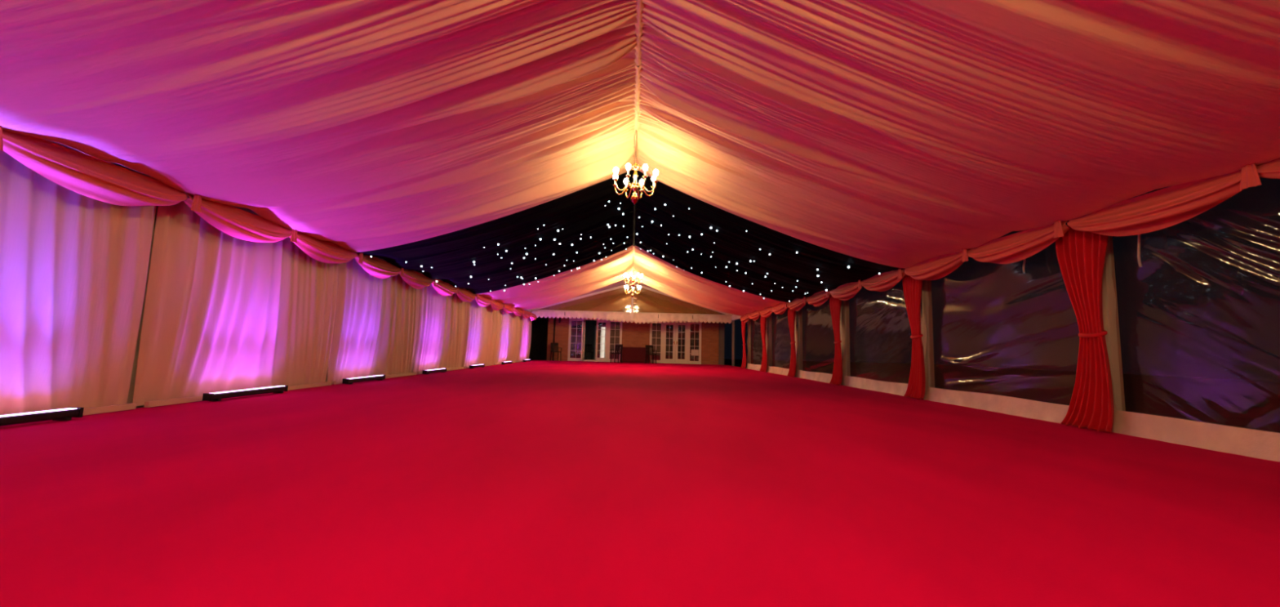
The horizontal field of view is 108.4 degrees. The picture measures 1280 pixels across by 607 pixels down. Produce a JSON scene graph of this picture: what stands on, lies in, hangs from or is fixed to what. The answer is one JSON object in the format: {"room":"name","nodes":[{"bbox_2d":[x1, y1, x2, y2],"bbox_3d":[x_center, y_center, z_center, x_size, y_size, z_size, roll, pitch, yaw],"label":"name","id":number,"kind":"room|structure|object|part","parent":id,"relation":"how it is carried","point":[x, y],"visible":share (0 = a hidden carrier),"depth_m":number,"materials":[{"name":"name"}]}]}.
{"room":"event hall","nodes":[
{"label":"event hall","id":0,"kind":"room"},
{"bbox_2d":[0,137,531,415],"bbox_3d":[-5.141,0.275,9.229,0.234,2.470,27.000,2,-6,-1],"label":"wall","id":1,"kind":"structure","parent":0,"point":[105,307],"depth_m":5.02,"materials":[{"name":"beige fabric"}]},
{"bbox_3d":[-5.001,-0.246,3.253,0.153,2.288,2.990,2,-6,-1],"label":"lining panel","id":2,"kind":"part","parent":1,"relation":"part of","materials":[{"name":"beige fabric"}]},
{"bbox_3d":[-5.063,0.044,6.238,0.141,2.288,2.990,2,-6,-1],"label":"lining panel","id":3,"kind":"part","parent":1,"relation":"part of","materials":[{"name":"beige fabric"}]},
{"bbox_3d":[-5.119,0.334,9.223,0.138,2.288,2.990,2,-6,-1],"label":"lining panel","id":4,"kind":"part","parent":1,"relation":"part of","materials":[{"name":"beige fabric"}]},
{"bbox_3d":[-5.173,0.624,12.209,0.146,2.288,2.990,2,-6,-1],"label":"lining panel","id":5,"kind":"part","parent":1,"relation":"part of","materials":[{"name":"beige fabric"}]},
{"bbox_3d":[-5.229,0.914,15.194,0.147,2.288,2.990,2,-6,-1],"label":"lining panel","id":6,"kind":"part","parent":1,"relation":"part of","materials":[{"name":"beige fabric"}]},
{"bbox_3d":[-5.287,1.204,18.180,0.147,2.288,2.990,2,-6,-1],"label":"lining panel","id":7,"kind":"part","parent":1,"relation":"part of","materials":[{"name":"beige fabric"}]},
{"bbox_3d":[-5.340,1.495,21.165,0.150,2.288,2.990,2,-6,-1],"label":"lining panel","id":8,"kind":"part","parent":1,"relation":"part of","materials":[{"name":"beige fabric"}]},
{"bbox_2d":[581,275,657,295],"bbox_3d":[-0.344,-0.507,21.479,10.000,1.490,3.050,2,-6,-1],"label":"roof","id":9,"kind":"structure","parent":0,"point":[622,282],"depth_m":22.49,"materials":[{"name":"white fabric"}]},
{"bbox_2d":[528,282,724,364],"bbox_3d":[-1.291,0.868,25.154,11.500,4.660,1.835,2,-6,-1],"label":"wall","id":10,"kind":"structure","parent":0,"point":[544,331],"depth_m":24.38,"materials":[{"name":"brick"}]},
{"bbox_2d":[567,318,622,361],"bbox_3d":[-2.351,1.902,23.981,2.810,2.240,0.730,2,-6,-1],"label":"door","id":11,"kind":"structure","parent":10,"relation":"in","point":[606,358],"depth_m":24.20,"materials":[{"name":"white wood"}]},
{"bbox_3d":[-2.941,1.875,23.908,0.060,2.070,0.600,1,-6,5],"label":"frame","id":12,"kind":"part","parent":11,"relation":"part of","materials":[{"name":"white wood"}]},
{"bbox_2d":[649,320,701,364],"bbox_3d":[1.867,2.045,24.333,2.740,2.240,0.160,2,-6,-1],"label":"door","id":13,"kind":"structure","parent":10,"relation":"in","point":[687,325],"depth_m":24.29,"materials":[{"name":"white wood"}]},
{"bbox_2d":[650,321,662,361],"bbox_3d":[0.858,2.011,24.307,0.590,2.070,0.060,2,-6,-1],"label":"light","id":14,"kind":"object","parent":13,"relation":"attached to","point":[651,330],"depth_m":24.28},
{"bbox_2d":[688,322,700,362],"bbox_3d":[2.877,2.066,24.340,0.590,2.070,0.060,2,-6,-1],"label":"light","id":15,"kind":"object","parent":13,"relation":"attached to","point":[690,323],"depth_m":24.32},
{"bbox_2d":[691,349,698,355],"bbox_3d":[2.884,2.584,24.235,0.390,0.320,0.032,2,-6,-1],"label":"paper notice","id":16,"kind":"object","parent":13,"relation":"attached to","point":[694,352],"visible":1,"depth_m":24.22,"materials":[{"name":"beige paper"}]},
{"bbox_2d":[356,168,902,302],"bbox_3d":[-0.153,-1.255,10.979,9.464,1.748,6.000,2,-6,-1],"label":"ceiling","id":17,"kind":"structure","parent":0,"point":[588,224],"depth_m":9.70,"materials":[{"name":"black fabric"}]},
{"bbox_2d":[355,252,432,288],"bbox_3d":[-4.793,-0.578,9.318,0.210,0.371,2.980,2,-6,-1],"label":"swag valance","id":18,"kind":"object","parent":17,"relation":"hanging from","point":[375,267],"visible":0.95,"depth_m":8.75,"materials":[{"name":"red"}]},
{"bbox_2d":[431,278,475,302],"bbox_3d":[-4.848,-0.291,12.304,0.218,0.362,2.980,2,-6,-1],"label":"swag valance","id":19,"kind":"object","parent":17,"relation":"hanging from","point":[443,288],"visible":0.95,"depth_m":11.78,"materials":[{"name":"red"}]},
{"bbox_3d":[-2.495,-1.484,9.450,4.720,1.696,3.000,2,-6,-1],"label":"lining panel","id":20,"kind":"part","parent":17,"relation":"part of","materials":[{"name":"black fabric"}]},
{"bbox_3d":[-2.551,-1.206,12.436,4.720,1.686,3.000,2,-6,-1],"label":"lining panel","id":21,"kind":"part","parent":17,"relation":"part of","materials":[{"name":"black fabric"}]},
{"bbox_3d":[2.190,-1.066,12.512,4.720,1.682,3.000,2,-6,-1],"label":"lining panel","id":22,"kind":"part","parent":17,"relation":"part of","materials":[{"name":"black fabric"}]},
{"bbox_3d":[2.247,-1.361,9.527,4.720,1.691,3.000,2,-6,-1],"label":"lining panel","id":23,"kind":"part","parent":17,"relation":"part of","materials":[{"name":"black fabric"}]},
{"bbox_2d":[786,289,831,311],"bbox_3d":[4.439,-0.035,12.454,0.210,0.371,2.980,2,-6,-1],"label":"swag valance","id":24,"kind":"object","parent":17,"relation":"hanging from","point":[817,299],"visible":0.95,"depth_m":11.91,"materials":[{"name":"red fabric"}]},
{"bbox_2d":[829,268,905,300],"bbox_3d":[4.494,-0.329,9.469,0.218,0.363,2.980,2,-6,-1],"label":"swag valance","id":25,"kind":"object","parent":17,"relation":"hanging from","point":[885,281],"visible":0.99,"depth_m":8.93,"materials":[{"name":"red fabric"}]},
{"bbox_2d":[478,244,787,315],"bbox_3d":[-0.265,-0.704,16.953,9.464,1.688,6.000,2,-6,-1],"label":"ceiling","id":26,"kind":"structure","parent":0,"point":[658,273],"depth_m":16.15,"materials":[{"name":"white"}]},
{"bbox_2d":[475,293,503,311],"bbox_3d":[-4.905,0.002,15.289,0.216,0.369,2.980,2,-6,-1],"label":"swag valance","id":27,"kind":"object","parent":26,"relation":"hanging from","point":[482,300],"visible":0.94,"depth_m":14.84,"materials":[{"name":"red"}]},
{"bbox_2d":[502,303,523,315],"bbox_3d":[-4.961,0.293,18.274,0.215,0.371,2.980,2,-6,-1],"label":"swag valance","id":28,"kind":"object","parent":26,"relation":"hanging from","point":[507,308],"visible":0.95,"depth_m":17.90,"materials":[{"name":"red"}]},
{"bbox_2d":[522,310,537,319],"bbox_3d":[-5.016,0.568,21.186,0.216,0.355,2.830,2,-6,-1],"label":"swag valance","id":29,"kind":"object","parent":26,"relation":"hanging from","point":[526,314],"visible":0.98,"depth_m":20.94,"materials":[{"name":"red"}]},
{"bbox_3d":[-2.608,-0.907,15.421,4.720,1.676,3.000,2,-6,-1],"label":"lining panel","id":30,"kind":"part","parent":26,"relation":"part of","materials":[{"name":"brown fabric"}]},
{"bbox_3d":[-2.664,-0.625,18.407,4.720,1.683,3.000,2,-6,-1],"label":"lining panel","id":31,"kind":"part","parent":26,"relation":"part of","materials":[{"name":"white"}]},
{"bbox_2d":[622,256,642,287],"bbox_3d":[-0.231,-1.080,15.482,0.641,1.131,0.638,2,-6,-8],"label":"chandelier","id":32,"kind":"object","parent":26,"relation":"hanging from","point":[633,281],"visible":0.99,"depth_m":15.43,"materials":[{"name":"gold metal"}]},
{"bbox_2d":[624,272,640,297],"bbox_3d":[-0.287,-0.790,18.468,0.641,1.131,0.638,3,-6,-16],"label":"chandelier","id":33,"kind":"object","parent":26,"relation":"hanging from","point":[626,286],"visible":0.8,"depth_m":18.41,"materials":[{"name":"gold metal"}]},
{"bbox_3d":[2.078,-0.493,18.483,4.720,1.678,3.000,2,-6,-1],"label":"lining panel","id":34,"kind":"part","parent":26,"relation":"part of","materials":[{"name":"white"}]},
{"bbox_3d":[2.134,-0.785,15.498,4.720,1.684,3.000,2,-6,-1],"label":"lining panel","id":35,"kind":"part","parent":26,"relation":"part of","materials":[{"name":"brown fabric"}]},
{"bbox_2d":[739,310,759,322],"bbox_3d":[4.328,0.545,18.425,0.202,0.371,2.980,2,-6,-1],"label":"swag valance","id":36,"kind":"object","parent":26,"relation":"hanging from","point":[754,315],"visible":0.95,"depth_m":17.93,"materials":[{"name":"red fabric"}]},
{"bbox_2d":[759,302,787,317],"bbox_3d":[4.381,0.245,15.441,0.218,0.351,2.980,2,-6,-1],"label":"swag valance","id":37,"kind":"object","parent":26,"relation":"hanging from","point":[780,308],"visible":0.94,"depth_m":14.97,"materials":[{"name":"red fabric"}]},
{"bbox_2d":[570,320,698,360],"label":"windows","id":38,"kind":"structure","parent":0,"point":[590,325],"depth_m":29.22,"materials":[{"name":"glass"}]},
{"bbox_2d":[594,325,605,359],"bbox_3d":[-2.420,2.459,29.136,0.900,2.110,0.060,2,-6,-1],"label":"lit doorway","id":39,"kind":"structure","parent":38,"relation":"in","point":[602,337],"depth_m":29.12,"materials":[{"name":"white"}]},
{"bbox_2d":[0,360,1279,606],"bbox_3d":[-0.195,1.692,9.878,10.000,0.012,28.380,2,-6,-1],"label":"floor","id":40,"kind":"structure","parent":0,"point":[532,482],"depth_m":2.20,"materials":[{"name":"red carpet"}]},
{"bbox_2d":[0,406,84,425],"bbox_3d":[-4.851,0.888,3.407,0.110,0.094,1.164,2,-6,-1],"label":"bar","id":41,"kind":"object","parent":40,"relation":"on","point":[63,414],"visible":1,"depth_m":3.72,"materials":[{"name":"black plastic"}]},
{"bbox_2d":[202,385,288,400],"bbox_3d":[-4.896,1.119,5.785,0.110,0.094,1.164,2,-6,-1],"label":"bar","id":42,"kind":"object","parent":40,"relation":"on","point":[217,396],"visible":1,"depth_m":5.63,"materials":[{"name":"black plastic"}]},
{"bbox_2d":[342,374,385,383],"bbox_3d":[-4.943,1.363,8.303,0.110,0.094,1.164,2,-6,-1],"label":"bar","id":43,"kind":"object","parent":40,"relation":"on","point":[348,380],"visible":1,"depth_m":8.15,"materials":[{"name":"black plastic"}]},
{"bbox_2d":[422,368,446,373],"bbox_3d":[-4.999,1.651,11.258,0.110,0.094,1.164,2,-6,-1],"label":"bar","id":44,"kind":"object","parent":40,"relation":"on","point":[442,370],"visible":1,"depth_m":11.09,"materials":[{"name":"black plastic"}]},
{"bbox_2d":[469,364,484,368],"bbox_3d":[-5.057,1.950,14.343,0.110,0.094,1.164,2,-6,-1],"label":"bar","id":45,"kind":"object","parent":40,"relation":"on","point":[477,365],"visible":0.99,"depth_m":14.19,"materials":[{"name":"black plastic"}]},
{"bbox_2d":[501,360,512,364],"bbox_3d":[-5.122,2.284,17.776,0.110,0.094,1.164,2,-6,-1],"label":"bar","id":46,"kind":"object","parent":40,"relation":"on","point":[508,362],"visible":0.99,"depth_m":17.59,"materials":[{"name":"black plastic"}]},
{"bbox_2d":[550,342,561,360],"bbox_3d":[-4.299,2.462,23.537,0.475,0.912,0.533,5,-6,-29],"label":"chair","id":47,"kind":"object","parent":40,"relation":"on","point":[555,344],"visible":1,"depth_m":23.68,"materials":[{"name":"brown wood"}]},
{"bbox_2d":[610,343,622,362],"bbox_3d":[-1.155,2.487,22.973,0.475,0.912,0.533,-1,-6,22],"label":"chair","id":48,"kind":"object","parent":40,"relation":"on","point":[620,346],"visible":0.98,"depth_m":23.15,"materials":[{"name":"brown wood"}]},
{"bbox_2d":[619,346,649,362],"bbox_3d":[-0.244,2.622,23.614,1.531,0.765,0.712,2,-6,-1],"label":"draped table","id":49,"kind":"object","parent":40,"relation":"on","point":[629,354],"visible":0.86,"depth_m":23.28,"materials":[{"name":"red fabric"}]},
{"bbox_2d":[644,344,657,363],"bbox_3d":[0.538,2.533,23.001,0.475,0.912,0.533,3,-6,-18],"label":"chair","id":50,"kind":"object","parent":40,"relation":"on","point":[646,345],"visible":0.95,"depth_m":23.17,"materials":[{"name":"brown wood"}]},
{"bbox_2d":[740,320,746,368],"bbox_3d":[4.458,1.672,19.855,0.152,2.197,0.615,2,-6,-1],"label":"curtain","id":51,"kind":"object","parent":40,"relation":"on","point":[743,324],"visible":0.81,"depth_m":19.68,"materials":[{"name":"red fabric"}]},
{"bbox_2d":[746,306,767,371],"bbox_3d":[4.634,1.426,18.340,0.098,2.492,2.990,2,-6,-1],"label":"window","id":52,"kind":"structure","parent":40,"relation":"on","point":[749,366],"depth_m":18.13,"materials":[{"name":"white plastic"}]},
{"bbox_2d":[760,315,767,371],"bbox_3d":[4.514,1.384,16.892,0.150,2.197,0.655,2,-6,-1],"label":"curtain","id":53,"kind":"object","parent":40,"relation":"on","point":[762,319],"visible":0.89,"depth_m":16.73,"materials":[{"name":"red fabric"}]},
{"bbox_2d":[766,311,796,377],"bbox_3d":[4.688,1.137,15.362,0.094,2.492,3.004,2,-6,-1],"label":"window","id":54,"kind":"structure","parent":40,"relation":"on","point":[777,370],"depth_m":15.08,"materials":[{"name":"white plastic"}]},
{"bbox_2d":[786,306,795,376],"bbox_3d":[4.571,1.092,13.889,0.149,2.197,0.626,2,-6,-1],"label":"curtain","id":55,"kind":"object","parent":40,"relation":"on","point":[791,313],"visible":0.87,"depth_m":13.76,"materials":[{"name":"red fabric"}]},
{"bbox_2d":[795,284,843,384],"bbox_3d":[4.746,0.847,12.378,0.097,2.492,3.008,2,-6,-1],"label":"window","id":56,"kind":"structure","parent":40,"relation":"on","point":[820,376],"depth_m":12.23,"materials":[{"name":"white plastic"}]},
{"bbox_2d":[829,294,842,384],"bbox_3d":[4.627,0.802,10.904,0.149,2.197,0.627,2,-6,-1],"label":"curtain","id":57,"kind":"object","parent":40,"relation":"on","point":[834,303],"visible":0.94,"depth_m":10.79,"materials":[{"name":"red fabric"}]},
{"bbox_2d":[841,300,922,399],"bbox_3d":[4.807,0.557,9.392,0.105,2.492,3.006,2,-6,-1],"label":"window","id":58,"kind":"structure","parent":40,"relation":"on","point":[895,388],"depth_m":9.46,"materials":[{"name":"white plastic"}]},
{"bbox_2d":[902,274,925,399],"bbox_3d":[4.684,0.510,7.893,0.149,2.197,0.572,2,-6,-1],"label":"curtain","id":59,"kind":"object","parent":40,"relation":"on","point":[912,287],"visible":0.92,"depth_m":7.80,"materials":[{"name":"red fabric"}]},
{"bbox_2d":[921,288,1069,422],"bbox_3d":[4.861,0.266,6.399,0.100,2.492,2.990,2,-6,-1],"label":"window","id":60,"kind":"structure","parent":40,"relation":"on","point":[1049,411],"depth_m":6.26,"materials":[{"name":"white plastic"}]},
{"bbox_2d":[1055,225,1113,431],"bbox_3d":[4.739,0.222,4.926,0.152,2.197,0.612,2,-6,-1],"label":"curtain","id":61,"kind":"object","parent":40,"relation":"on","point":[1081,255],"visible":0.92,"depth_m":4.86,"materials":[{"name":"red fabric"}]},
{"bbox_2d":[1102,288,1279,461],"bbox_3d":[4.924,-0.024,3.413,0.115,2.492,2.990,2,-6,-1],"label":"wall","id":62,"kind":"structure","parent":40,"relation":"on","point":[1261,444],"depth_m":4.03,"materials":[{"name":"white plastic"}]},
{"bbox_2d":[0,0,1279,268],"bbox_3d":[0.017,-2.158,2.026,9.464,1.722,12.000,2,-6,-1],"label":"ceiling","id":63,"kind":"structure","parent":0,"point":[904,134],"depth_m":4.00,"materials":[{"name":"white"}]},
{"bbox_2d":[0,125,187,205],"bbox_3d":[-4.683,-1.157,3.347,0.202,0.371,2.980,2,-6,-1],"label":"swag valance","id":64,"kind":"object","parent":63,"relation":"hanging from","point":[90,176],"visible":0.99,"depth_m":3.92,"materials":[{"name":"red"}]},
{"bbox_2d":[183,193,356,262],"bbox_3d":[-4.735,-0.877,6.334,0.218,0.351,2.980,2,-6,-1],"label":"swag valance","id":65,"kind":"object","parent":63,"relation":"hanging from","point":[237,223],"visible":0.91,"depth_m":5.68,"materials":[{"name":"red"}]},
{"bbox_3d":[-2.382,-2.076,3.480,4.720,1.696,3.000,2,-6,-1],"label":"lining panel","id":66,"kind":"part","parent":63,"relation":"part of","materials":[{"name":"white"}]},
{"bbox_3d":[-2.439,-1.785,6.465,4.720,1.688,3.000,2,-6,-1],"label":"lining panel","id":67,"kind":"part","parent":63,"relation":"part of","materials":[{"name":"brown"}]},
{"bbox_2d":[613,129,658,204],"bbox_3d":[-0.062,-1.950,6.526,0.641,1.131,0.638,2,-6,-1],"label":"chandelier","id":68,"kind":"object","parent":63,"relation":"hanging from","point":[634,197],"visible":0.99,"depth_m":6.46,"materials":[{"name":"brown metal"}]},
{"bbox_3d":[-0.333,-1.838,6.378,0.074,0.101,0.070,2,-6,-1],"label":"bulb","id":69,"kind":"part","parent":68,"relation":"part of","materials":[{"name":"white glass"}]},
{"bbox_3d":[-0.231,-1.610,6.545,0.278,0.136,0.017,0,-6,18],"label":"arm","id":70,"kind":"part","parent":68,"relation":"part of","materials":[{"name":"gold metal"}]},
{"bbox_3d":[-0.221,-1.623,6.417,0.278,0.136,0.017,4,-6,-27],"label":"arm","id":71,"kind":"part","parent":68,"relation":"part of","materials":[{"name":"gold metal"}]},
{"bbox_3d":[-0.202,-1.795,6.779,0.074,0.101,0.070,2,-6,-1],"label":"bulb","id":72,"kind":"part","parent":68,"relation":"part of","materials":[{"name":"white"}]},
{"bbox_3d":[-0.158,-1.848,6.229,0.074,0.101,0.070,2,-6,-1],"label":"bulb","id":73,"kind":"part","parent":68,"relation":"part of","materials":[{"name":"white glass"}]},
{"bbox_3d":[-0.147,-1.599,6.643,0.017,0.136,0.278,4,-6,-27],"label":"arm","id":74,"kind":"part","parent":68,"relation":"part of","materials":[{"name":"gold metal"}]},
{"bbox_3d":[-0.123,-1.628,6.333,0.017,0.136,0.278,0,-6,18],"label":"arm","id":75,"kind":"part","parent":68,"relation":"part of","materials":[{"name":"gold metal"}]},
{"bbox_3d":[-0.067,-2.248,6.558,0.045,0.531,0.013,0,-6,13],"label":"cord","id":76,"kind":"part","parent":68,"relation":"part of","materials":[{"name":"brown plastic"}]},
{"bbox_3d":[-0.062,-1.933,6.524,0.172,0.052,0.172,2,-6,-1],"label":"crown","id":77,"kind":"part","parent":68,"relation":"part of","materials":[{"name":"gold metal"}]},
{"bbox_3d":[0.006,-1.624,6.343,0.017,0.136,0.278,4,-6,-27],"label":"arm","id":78,"kind":"part","parent":68,"relation":"part of","materials":[{"name":"gold metal"}]},
{"bbox_3d":[0.027,-1.788,6.797,0.074,0.101,0.070,2,-6,-1],"label":"bulb","id":79,"kind":"part","parent":68,"relation":"part of","materials":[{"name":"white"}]},
{"bbox_3d":[0.071,-1.840,6.247,0.074,0.101,0.070,2,-6,-1],"label":"bulb","id":80,"kind":"part","parent":68,"relation":"part of","materials":[{"name":"white glass"}]},
{"bbox_3d":[0.080,-1.600,6.569,0.278,0.136,0.017,4,-6,-27],"label":"arm","id":81,"kind":"part","parent":68,"relation":"part of","materials":[{"name":"gold metal"}]},
{"bbox_3d":[0.090,-1.612,6.441,0.278,0.136,0.017,0,-6,18],"label":"arm","id":82,"kind":"part","parent":68,"relation":"part of","materials":[{"name":"gold metal"}]},
{"bbox_3d":[0.220,-1.819,6.420,0.074,0.101,0.070,2,-6,-1],"label":"bulb","id":83,"kind":"part","parent":68,"relation":"part of","materials":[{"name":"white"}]},
{"bbox_3d":[2.303,-1.649,6.542,4.720,1.695,3.000,2,-6,-1],"label":"lining panel","id":84,"kind":"part","parent":63,"relation":"part of","materials":[{"name":"brown"}]},
{"bbox_3d":[2.359,-1.940,3.556,4.720,1.684,3.000,2,-6,-1],"label":"lining panel","id":85,"kind":"part","parent":63,"relation":"part of","materials":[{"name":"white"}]},
{"bbox_2d":[904,220,1071,279],"bbox_3d":[4.550,-0.616,6.484,0.216,0.369,2.980,2,-6,-1],"label":"swag valance","id":86,"kind":"object","parent":63,"relation":"hanging from","point":[1020,246],"visible":0.97,"depth_m":5.85,"materials":[{"name":"red fabric"}]},
{"bbox_2d":[1022,258,1025,272],"bbox_3d":[4.741,-0.622,5.735,0.118,0.481,0.042,2,-6,-1],"label":"tape","id":87,"kind":"object","parent":86,"relation":"hanging from","point":[1024,263],"visible":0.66,"depth_m":5.74,"materials":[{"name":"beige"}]},
{"bbox_2d":[1137,234,1142,266],"bbox_3d":[4.763,-0.668,4.434,0.118,0.640,0.042,2,-6,-1],"label":"tape","id":88,"kind":"object","parent":63,"relation":"hanging from","point":[1139,235],"visible":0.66,"depth_m":4.43,"materials":[{"name":"beige"}]},
{"bbox_2d":[1066,158,1279,235],"bbox_3d":[4.607,-0.905,3.498,0.214,0.371,2.980,2,-6,-1],"label":"swag valance","id":89,"kind":"object","parent":63,"relation":"hanging from","point":[1166,207],"visible":0.91,"depth_m":4.00,"materials":[{"name":"red fabric"}]},
{"bbox_3d":[-0.434,3.360,26.744,8.600,0.045,4.720,2,-6,-1],"label":"floor","id":90,"kind":"structure","parent":0,"visible":0},
{"bbox_2d":[569,343,581,357],"bbox_3d":[-3.585,2.712,25.837,0.475,0.912,0.533,-1,-6,28],"label":"chair","id":91,"kind":"object","parent":90,"relation":"on","point":[578,344],"visible":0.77,"depth_m":25.97,"materials":[{"name":"brown wood"}]},
{"bbox_2d":[584,343,594,359],"bbox_3d":[-2.869,2.751,26.051,0.475,0.912,0.533,3,-6,-18],"label":"chair","id":92,"kind":"object","parent":90,"relation":"on","point":[587,345],"visible":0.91,"depth_m":26.24,"materials":[{"name":"brown wood"}]},
{"label":"outside","id":93,"kind":"structure","parent":0,"visible":0},
{"bbox_2d":[136,358,1279,432],"bbox_3d":[-0.337,2.425,16.145,60.000,0.140,57.000,2,-6,-1],"label":"ground","id":94,"kind":"structure","parent":93,"point":[1242,403],"depth_m":13.09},
{"bbox_2d":[530,282,734,365],"bbox_3d":[-0.404,0.966,22.745,10.180,4.043,0.256,2,-6,-1],"label":"frame","id":95,"kind":"object","parent":94,"relation":"on","point":[632,312],"visible":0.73,"depth_m":22.85,"materials":[{"name":"white"}]},
{"bbox_2d":[531,310,732,323],"bbox_3d":[-0.398,0.727,22.758,9.901,0.540,0.069,2,-6,-1],"label":"scalloped valance","id":96,"kind":"object","parent":95,"relation":"attached to","point":[637,317],"visible":0.99,"depth_m":22.77,"materials":[{"name":"white fabric"}]},
{"bbox_3d":[4.613,1.837,22.827,0.100,2.580,0.100,2,-6,-1],"label":"corner post","id":97,"kind":"part","parent":95,"relation":"part of","materials":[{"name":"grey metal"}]},
{"bbox_3d":[4.632,0.487,21.451,0.080,0.120,2.880,2,-6,-1],"label":"beam","id":98,"kind":"structure","parent":95,"relation":"attached to","visible":0},
{"bbox_2d":[732,314,741,319],"bbox_3d":[4.567,0.593,21.465,0.004,0.290,2.650,2,-6,-1],"label":"scalloped valance","id":99,"kind":"object","parent":98,"relation":"attached to","point":[735,317],"visible":0.38,"depth_m":22.00,"materials":[{"name":"white fabric"}]},
{"bbox_2d":[747,318,751,363],"bbox_3d":[4.718,1.586,19.839,0.140,2.515,0.200,2,-6,-1],"label":"tent leg","id":100,"kind":"object","parent":94,"relation":"on","point":[749,319],"visible":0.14,"depth_m":19.79,"materials":[{"name":"white"}]},
{"bbox_2d":[768,312,772,366],"bbox_3d":[4.775,1.296,16.853,0.140,2.515,0.200,2,-6,-1],"label":"tent leg","id":101,"kind":"object","parent":94,"relation":"on","point":[770,318],"visible":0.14,"depth_m":16.81,"materials":[{"name":"white"}]},
{"bbox_2d":[797,307,802,369],"bbox_3d":[4.831,1.006,13.868,0.140,2.515,0.200,2,-6,-1],"label":"tent leg","id":102,"kind":"object","parent":94,"relation":"on","point":[800,311],"visible":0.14,"depth_m":13.81,"materials":[{"name":"white"}]},
{"bbox_2d":[842,282,850,376],"bbox_3d":[4.888,0.716,10.883,0.140,2.515,0.200,2,-6,-1],"label":"tent leg","id":103,"kind":"object","parent":94,"relation":"on","point":[845,303],"visible":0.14,"depth_m":10.82,"materials":[{"name":"white"}]},
{"bbox_2d":[921,280,934,387],"bbox_3d":[4.944,0.426,7.897,0.140,2.515,0.200,2,-6,-1],"label":"tent leg","id":104,"kind":"object","parent":94,"relation":"on","point":[926,284],"visible":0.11,"depth_m":7.83,"materials":[{"name":"white"}]},
{"bbox_2d":[1102,235,1125,410],"bbox_3d":[5.000,0.136,4.912,0.140,2.515,0.200,2,-6,-1],"label":"tent leg","id":105,"kind":"object","parent":94,"relation":"on","point":[1109,289],"visible":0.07,"depth_m":4.84,"materials":[{"name":"white"}]}
]}

